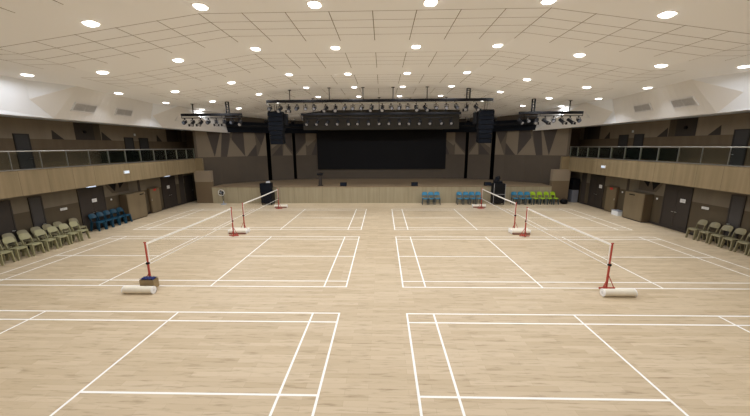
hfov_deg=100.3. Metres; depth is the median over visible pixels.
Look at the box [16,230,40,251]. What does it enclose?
plastic chair
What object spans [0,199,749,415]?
floor
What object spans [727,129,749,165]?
door
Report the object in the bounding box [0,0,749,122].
ceiling
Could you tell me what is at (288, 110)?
stage light
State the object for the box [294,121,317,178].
wall
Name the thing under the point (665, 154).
glass railing
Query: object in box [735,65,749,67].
recessed light
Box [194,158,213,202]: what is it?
wall
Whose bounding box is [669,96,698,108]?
air vent
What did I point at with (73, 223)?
plastic chair
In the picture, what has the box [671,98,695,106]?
grille
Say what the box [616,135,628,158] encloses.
door
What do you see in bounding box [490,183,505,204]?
equipment case
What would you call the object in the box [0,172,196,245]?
wall
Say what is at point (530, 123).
track
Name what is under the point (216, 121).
stage light
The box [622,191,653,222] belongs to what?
tall cabinet
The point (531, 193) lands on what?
plastic chair
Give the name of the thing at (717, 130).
wall
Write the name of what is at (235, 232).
net post
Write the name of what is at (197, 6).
diffuser
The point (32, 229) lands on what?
plastic chair
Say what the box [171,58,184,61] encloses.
recessed light
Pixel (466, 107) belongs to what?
stage light
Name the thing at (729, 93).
wall
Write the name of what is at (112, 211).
plastic chair
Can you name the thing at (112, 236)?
court marking
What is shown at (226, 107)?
bar
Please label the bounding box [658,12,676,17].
diffuser
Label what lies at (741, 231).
plastic chair
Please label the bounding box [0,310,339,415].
court marking
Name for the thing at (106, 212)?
plastic chair
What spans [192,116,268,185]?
wall
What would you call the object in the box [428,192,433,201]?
plastic chair
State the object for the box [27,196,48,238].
door
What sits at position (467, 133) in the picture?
pillar
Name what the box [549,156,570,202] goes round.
wall
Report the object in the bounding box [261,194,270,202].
grille
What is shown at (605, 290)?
net post
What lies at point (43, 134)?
wall
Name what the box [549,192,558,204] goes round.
plastic chair
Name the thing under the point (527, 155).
wall
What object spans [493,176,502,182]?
gear
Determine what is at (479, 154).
wall
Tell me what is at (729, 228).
plastic chair
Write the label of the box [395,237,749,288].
court marking
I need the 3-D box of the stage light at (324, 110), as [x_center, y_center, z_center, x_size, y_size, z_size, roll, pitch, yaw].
[-3.249,-6.522,20.516,0.365,0.555,0.535,5,12,26]
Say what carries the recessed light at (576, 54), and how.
in the ceiling
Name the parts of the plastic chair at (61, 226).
backrest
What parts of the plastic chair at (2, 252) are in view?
leg, seat, leg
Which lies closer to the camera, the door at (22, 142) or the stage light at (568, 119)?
the door at (22, 142)
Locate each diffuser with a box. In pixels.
[193,4,207,9]
[308,2,320,7]
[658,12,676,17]
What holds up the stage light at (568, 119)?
hanging from the bar at (532, 104)
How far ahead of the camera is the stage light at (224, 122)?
21.39 m
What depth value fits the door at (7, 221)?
14.10 m
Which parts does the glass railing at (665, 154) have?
glass panel, glass panel, glass panel, glass panel, glass panel, glass panel, glass panel, handrail, glass panel, glass panel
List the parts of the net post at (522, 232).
post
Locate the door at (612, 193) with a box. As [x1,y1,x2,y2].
[604,186,619,211]
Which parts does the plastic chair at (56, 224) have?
backrest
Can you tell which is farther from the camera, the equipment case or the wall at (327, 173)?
the wall at (327, 173)
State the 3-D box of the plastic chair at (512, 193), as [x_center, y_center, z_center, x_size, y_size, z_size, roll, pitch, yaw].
[11.389,-0.806,25.531,0.456,0.984,0.625,0,11,2]
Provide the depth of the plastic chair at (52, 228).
15.11 m
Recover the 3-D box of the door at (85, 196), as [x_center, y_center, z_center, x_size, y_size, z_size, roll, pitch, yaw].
[-16.433,0.026,18.334,0.094,2.450,1.650,0,11,1]
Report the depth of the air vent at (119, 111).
18.63 m
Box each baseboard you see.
[5,199,196,255]
[567,198,748,251]
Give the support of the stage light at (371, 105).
hanging from the bar at (431, 100)
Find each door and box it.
[0,200,19,249]
[12,133,35,168]
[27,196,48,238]
[76,186,109,228]
[124,137,136,161]
[138,138,150,160]
[160,176,177,207]
[183,175,193,201]
[587,174,605,206]
[604,186,619,211]
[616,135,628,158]
[631,134,644,159]
[659,184,693,230]
[723,194,746,244]
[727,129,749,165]
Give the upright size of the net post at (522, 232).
1.600 m
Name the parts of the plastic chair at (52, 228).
backrest, seat, leg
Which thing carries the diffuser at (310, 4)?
attached to the recessed light at (312, 4)
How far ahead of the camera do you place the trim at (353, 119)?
28.88 m
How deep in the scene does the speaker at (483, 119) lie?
23.03 m
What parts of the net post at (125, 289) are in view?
post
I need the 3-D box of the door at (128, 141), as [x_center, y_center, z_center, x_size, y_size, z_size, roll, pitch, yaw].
[-17.483,-3.923,22.450,0.094,2.220,0.800,0,11,1]
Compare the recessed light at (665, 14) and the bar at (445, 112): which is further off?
the bar at (445, 112)
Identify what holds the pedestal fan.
on the floor at (703, 370)
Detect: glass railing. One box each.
[0,149,194,169]
[569,146,749,164]
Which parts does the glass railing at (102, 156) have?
handrail, glass panel, glass panel, glass panel, glass panel, glass panel, glass panel, glass panel, glass panel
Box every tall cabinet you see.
[119,191,147,220]
[147,187,161,212]
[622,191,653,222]
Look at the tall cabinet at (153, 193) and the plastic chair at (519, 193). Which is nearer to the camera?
the tall cabinet at (153, 193)
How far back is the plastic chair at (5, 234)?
14.04 m
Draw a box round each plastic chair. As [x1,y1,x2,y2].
[0,240,14,256]
[0,244,15,265]
[2,233,29,254]
[2,236,30,260]
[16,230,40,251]
[18,233,45,255]
[30,227,54,247]
[34,229,58,251]
[42,224,64,241]
[47,226,70,247]
[53,221,71,241]
[58,223,80,243]
[68,218,86,229]
[69,221,90,240]
[88,214,106,230]
[96,212,113,228]
[103,210,119,226]
[110,209,126,224]
[116,207,132,222]
[422,192,427,204]
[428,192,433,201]
[434,192,440,204]
[456,192,462,204]
[463,192,468,204]
[468,192,475,204]
[475,192,480,203]
[510,192,518,204]
[517,192,524,204]
[523,192,531,204]
[529,192,538,204]
[536,192,545,204]
[542,192,552,204]
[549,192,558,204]
[685,219,707,239]
[696,222,720,242]
[708,225,732,246]
[719,228,746,250]
[733,233,749,254]
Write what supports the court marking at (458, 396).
on the floor at (703, 370)
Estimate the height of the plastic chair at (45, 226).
0.984 m
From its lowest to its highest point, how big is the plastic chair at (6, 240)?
0.984 m
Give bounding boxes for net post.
[121,242,156,293]
[228,207,247,235]
[231,203,249,231]
[274,197,287,208]
[472,188,485,208]
[508,202,527,232]
[510,207,530,236]
[599,243,637,296]
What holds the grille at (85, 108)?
attached to the air vent at (77, 107)
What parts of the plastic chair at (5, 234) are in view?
backrest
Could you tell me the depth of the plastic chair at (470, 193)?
25.77 m
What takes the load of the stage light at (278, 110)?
hanging from the bar at (431, 100)
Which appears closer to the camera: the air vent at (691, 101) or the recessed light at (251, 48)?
the recessed light at (251, 48)
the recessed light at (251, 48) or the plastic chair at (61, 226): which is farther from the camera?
the plastic chair at (61, 226)
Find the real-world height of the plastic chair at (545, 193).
0.984 m
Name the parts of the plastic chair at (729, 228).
leg, leg, seat, backrest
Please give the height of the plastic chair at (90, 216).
0.984 m
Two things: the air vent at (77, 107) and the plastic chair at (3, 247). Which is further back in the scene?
the air vent at (77, 107)
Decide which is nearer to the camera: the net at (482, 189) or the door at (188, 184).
the net at (482, 189)
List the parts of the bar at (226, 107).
lamp rail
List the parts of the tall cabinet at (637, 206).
door, panel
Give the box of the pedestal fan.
[218,190,225,204]
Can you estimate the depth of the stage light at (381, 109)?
20.33 m
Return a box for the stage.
[212,178,551,202]
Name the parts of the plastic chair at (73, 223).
backrest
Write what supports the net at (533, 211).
attached to the net post at (605, 290)
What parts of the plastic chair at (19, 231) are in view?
backrest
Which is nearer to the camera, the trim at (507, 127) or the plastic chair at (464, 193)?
the plastic chair at (464, 193)
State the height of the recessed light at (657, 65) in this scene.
0.089 m
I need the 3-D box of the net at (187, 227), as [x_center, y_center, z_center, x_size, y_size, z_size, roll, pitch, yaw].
[-7.665,0.972,13.596,0.016,0.775,6.040,0,11,1]
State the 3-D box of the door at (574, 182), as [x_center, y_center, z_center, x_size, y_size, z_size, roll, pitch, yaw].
[16.654,-1.498,26.256,0.490,2.000,0.600,0,11,1]
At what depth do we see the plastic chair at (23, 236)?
13.95 m
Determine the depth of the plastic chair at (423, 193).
25.79 m
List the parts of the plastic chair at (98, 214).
backrest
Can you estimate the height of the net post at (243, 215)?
1.600 m
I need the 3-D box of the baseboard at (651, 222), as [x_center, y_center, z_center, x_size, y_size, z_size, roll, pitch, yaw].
[16.662,2.122,12.747,0.060,0.120,31.000,0,11,1]
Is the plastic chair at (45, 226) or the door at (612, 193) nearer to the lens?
the plastic chair at (45, 226)
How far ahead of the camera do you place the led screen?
31.60 m
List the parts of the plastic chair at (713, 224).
leg, backrest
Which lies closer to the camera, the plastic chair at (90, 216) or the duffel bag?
the plastic chair at (90, 216)
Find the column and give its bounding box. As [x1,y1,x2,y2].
[266,122,296,179]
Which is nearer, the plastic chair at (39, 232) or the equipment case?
the plastic chair at (39, 232)
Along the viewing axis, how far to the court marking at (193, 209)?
18.62 m
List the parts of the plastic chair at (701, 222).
leg, backrest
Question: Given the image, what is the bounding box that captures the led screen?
[317,130,446,168]
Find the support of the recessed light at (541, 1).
in the ceiling
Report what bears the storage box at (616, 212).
on the floor at (703, 370)
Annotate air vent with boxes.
[70,102,97,113]
[114,108,132,116]
[633,103,652,112]
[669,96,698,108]
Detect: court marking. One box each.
[0,236,359,286]
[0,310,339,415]
[133,209,366,229]
[392,209,631,229]
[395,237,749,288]
[406,313,749,415]
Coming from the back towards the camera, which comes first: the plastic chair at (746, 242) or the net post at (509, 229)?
the net post at (509, 229)
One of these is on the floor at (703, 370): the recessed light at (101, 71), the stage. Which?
the stage
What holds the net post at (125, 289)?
on the floor at (703, 370)
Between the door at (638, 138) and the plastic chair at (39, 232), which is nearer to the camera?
the plastic chair at (39, 232)
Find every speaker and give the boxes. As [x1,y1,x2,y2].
[267,103,288,143]
[472,101,494,142]
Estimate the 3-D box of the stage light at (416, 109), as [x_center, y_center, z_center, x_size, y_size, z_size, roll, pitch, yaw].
[2.685,-6.526,20.363,0.365,0.555,0.535,-1,11,-6]
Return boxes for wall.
[0,75,229,132]
[0,116,195,169]
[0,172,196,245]
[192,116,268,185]
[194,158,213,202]
[269,120,293,179]
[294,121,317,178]
[318,129,442,178]
[442,119,466,178]
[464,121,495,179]
[467,117,491,179]
[493,114,571,184]
[533,71,749,130]
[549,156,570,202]
[568,171,749,246]
[569,112,749,165]
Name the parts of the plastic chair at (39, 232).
backrest, leg, leg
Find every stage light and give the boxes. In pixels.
[188,118,194,126]
[213,118,218,125]
[221,118,226,125]
[275,105,282,112]
[285,104,290,112]
[321,104,327,112]
[367,104,373,111]
[379,104,384,111]
[414,103,419,111]
[423,103,429,111]
[462,103,468,111]
[473,103,481,110]
[517,117,525,124]
[533,116,538,124]
[541,116,550,124]
[558,116,566,124]
[566,116,575,124]
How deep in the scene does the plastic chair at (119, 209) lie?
19.98 m
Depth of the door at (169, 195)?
24.81 m
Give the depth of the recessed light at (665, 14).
8.17 m
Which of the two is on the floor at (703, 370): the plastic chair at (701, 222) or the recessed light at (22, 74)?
the plastic chair at (701, 222)
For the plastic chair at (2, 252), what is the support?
on the floor at (703, 370)
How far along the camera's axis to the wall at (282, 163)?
31.21 m
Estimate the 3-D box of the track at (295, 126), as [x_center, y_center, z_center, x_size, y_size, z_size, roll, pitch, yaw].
[-9.822,-7.909,28.769,7.069,1.089,0.411,-5,12,-23]
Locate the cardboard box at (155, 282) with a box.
[139,277,158,286]
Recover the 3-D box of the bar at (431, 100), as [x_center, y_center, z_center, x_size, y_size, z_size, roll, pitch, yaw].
[0.244,-7.303,20.322,14.781,1.008,0.240,0,11,1]
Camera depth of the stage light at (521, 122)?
20.93 m
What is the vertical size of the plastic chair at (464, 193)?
0.984 m
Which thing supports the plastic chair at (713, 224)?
on the floor at (703, 370)
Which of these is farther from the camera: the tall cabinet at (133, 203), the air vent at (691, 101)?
the tall cabinet at (133, 203)
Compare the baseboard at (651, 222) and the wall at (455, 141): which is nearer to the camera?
the baseboard at (651, 222)
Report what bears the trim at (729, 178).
attached to the wall at (717, 130)
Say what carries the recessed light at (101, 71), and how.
in the ceiling
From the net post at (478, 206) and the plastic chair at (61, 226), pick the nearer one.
the plastic chair at (61, 226)
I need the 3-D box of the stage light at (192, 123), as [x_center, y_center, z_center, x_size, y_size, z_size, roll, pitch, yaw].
[-12.547,-5.874,21.534,0.365,0.555,0.535,-1,11,-5]
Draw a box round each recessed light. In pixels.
[20,73,35,76]
[80,20,101,26]
[95,70,109,73]
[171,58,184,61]
[191,3,209,9]
[250,47,261,50]
[306,1,322,7]
[330,46,340,49]
[411,45,421,48]
[423,0,438,5]
[492,44,503,47]
[540,0,556,3]
[573,53,586,56]
[653,64,668,67]
[656,10,678,17]
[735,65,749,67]
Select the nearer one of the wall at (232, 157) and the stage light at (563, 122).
the stage light at (563, 122)
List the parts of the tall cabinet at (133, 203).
panel, door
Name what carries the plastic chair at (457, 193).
on the floor at (703, 370)
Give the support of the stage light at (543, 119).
hanging from the bar at (532, 104)
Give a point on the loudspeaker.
(265, 188)
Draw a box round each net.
[146,208,231,263]
[243,189,277,215]
[482,189,515,215]
[526,208,610,264]
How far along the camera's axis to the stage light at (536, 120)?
20.89 m
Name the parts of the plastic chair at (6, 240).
backrest, leg, seat, leg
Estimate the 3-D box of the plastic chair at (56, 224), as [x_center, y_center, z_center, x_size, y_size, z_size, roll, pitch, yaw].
[-16.134,1.192,16.196,0.625,0.984,0.456,0,11,2]
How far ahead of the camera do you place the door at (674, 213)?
17.42 m
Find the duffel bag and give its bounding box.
[560,198,567,203]
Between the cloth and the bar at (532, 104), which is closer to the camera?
the cloth
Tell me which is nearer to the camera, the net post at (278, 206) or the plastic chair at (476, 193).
the net post at (278, 206)
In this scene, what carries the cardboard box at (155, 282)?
on the net post at (125, 289)
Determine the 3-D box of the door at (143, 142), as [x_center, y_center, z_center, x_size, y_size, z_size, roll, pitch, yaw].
[-17.449,-4.194,23.823,0.094,2.220,0.900,0,11,1]
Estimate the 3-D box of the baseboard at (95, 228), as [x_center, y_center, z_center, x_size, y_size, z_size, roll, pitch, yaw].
[-16.567,2.150,13.582,0.060,0.120,31.000,0,11,1]
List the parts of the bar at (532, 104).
lamp rail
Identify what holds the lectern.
on the stage
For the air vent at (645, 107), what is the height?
0.410 m
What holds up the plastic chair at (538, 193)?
on the floor at (703, 370)
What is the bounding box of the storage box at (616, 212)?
[611,209,622,215]
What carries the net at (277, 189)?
attached to the net post at (243, 215)
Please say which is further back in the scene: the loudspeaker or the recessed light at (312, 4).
the loudspeaker
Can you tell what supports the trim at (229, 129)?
attached to the wall at (232, 157)
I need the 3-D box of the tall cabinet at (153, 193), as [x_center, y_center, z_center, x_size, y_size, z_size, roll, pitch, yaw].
[-16.260,-0.598,23.126,0.200,1.820,1.000,0,11,1]
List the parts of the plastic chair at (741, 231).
leg, seat, leg, backrest, leg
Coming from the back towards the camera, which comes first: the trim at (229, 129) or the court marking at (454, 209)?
the trim at (229, 129)
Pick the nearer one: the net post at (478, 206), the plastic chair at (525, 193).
the net post at (478, 206)
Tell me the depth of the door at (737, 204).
14.51 m
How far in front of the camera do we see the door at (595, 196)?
23.94 m
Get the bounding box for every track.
[226,119,303,128]
[459,114,532,126]
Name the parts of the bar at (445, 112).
lamp rail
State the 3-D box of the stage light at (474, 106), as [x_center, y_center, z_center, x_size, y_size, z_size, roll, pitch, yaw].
[6.584,-6.530,20.268,0.365,0.555,0.535,-4,12,-19]
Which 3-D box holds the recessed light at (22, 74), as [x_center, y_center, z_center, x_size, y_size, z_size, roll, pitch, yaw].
[-13.919,-5.315,12.533,0.400,0.045,0.400,-1,11,2]
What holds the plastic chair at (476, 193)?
on the floor at (703, 370)
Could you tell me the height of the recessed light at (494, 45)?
0.045 m
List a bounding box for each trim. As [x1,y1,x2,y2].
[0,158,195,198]
[226,121,317,132]
[303,109,459,129]
[443,119,535,132]
[568,156,749,193]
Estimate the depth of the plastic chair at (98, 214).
18.53 m
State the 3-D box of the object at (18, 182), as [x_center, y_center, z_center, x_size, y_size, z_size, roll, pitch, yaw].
[-15.556,-0.796,12.134,0.180,1.150,29.350,0,11,1]
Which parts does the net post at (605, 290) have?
frame, post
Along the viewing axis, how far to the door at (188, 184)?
27.25 m
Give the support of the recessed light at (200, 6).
in the ceiling
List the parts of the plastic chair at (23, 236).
backrest, leg, seat, leg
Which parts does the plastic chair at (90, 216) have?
backrest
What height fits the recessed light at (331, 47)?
0.045 m
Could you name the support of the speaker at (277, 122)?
hanging from the ceiling
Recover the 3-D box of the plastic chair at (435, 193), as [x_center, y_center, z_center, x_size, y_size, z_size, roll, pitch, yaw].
[5.111,-0.807,25.722,0.456,0.984,0.625,0,11,0]
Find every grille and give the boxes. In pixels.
[73,104,96,112]
[116,109,131,115]
[260,184,270,191]
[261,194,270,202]
[634,104,650,111]
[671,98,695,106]
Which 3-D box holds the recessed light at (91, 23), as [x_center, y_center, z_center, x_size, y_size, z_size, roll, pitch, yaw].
[-7.814,-5.066,8.617,0.398,0.089,0.400,0,11,1]
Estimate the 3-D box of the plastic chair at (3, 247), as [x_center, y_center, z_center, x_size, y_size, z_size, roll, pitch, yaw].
[-16.183,1.722,13.508,0.625,0.984,0.456,0,11,0]
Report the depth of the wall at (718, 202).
16.55 m
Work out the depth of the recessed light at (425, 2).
8.27 m
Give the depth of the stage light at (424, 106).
20.27 m
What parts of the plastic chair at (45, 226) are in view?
backrest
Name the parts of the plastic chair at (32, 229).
backrest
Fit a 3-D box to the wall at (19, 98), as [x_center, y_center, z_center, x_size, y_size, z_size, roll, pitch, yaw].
[-15.555,-4.691,13.482,4.800,1.670,33.500,0,11,1]
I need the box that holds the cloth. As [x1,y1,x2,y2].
[141,276,157,279]
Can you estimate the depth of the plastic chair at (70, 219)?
17.02 m
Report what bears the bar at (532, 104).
hanging from the ceiling
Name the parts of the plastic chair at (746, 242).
leg, seat, leg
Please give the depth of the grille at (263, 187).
25.49 m
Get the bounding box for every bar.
[181,102,241,118]
[266,86,493,104]
[301,97,460,118]
[519,99,583,116]
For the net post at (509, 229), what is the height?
1.600 m
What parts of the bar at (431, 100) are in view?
lamp rail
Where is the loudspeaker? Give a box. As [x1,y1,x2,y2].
[259,182,274,204]
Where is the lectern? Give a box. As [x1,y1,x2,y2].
[317,173,322,185]
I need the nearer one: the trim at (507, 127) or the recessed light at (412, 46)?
the recessed light at (412, 46)

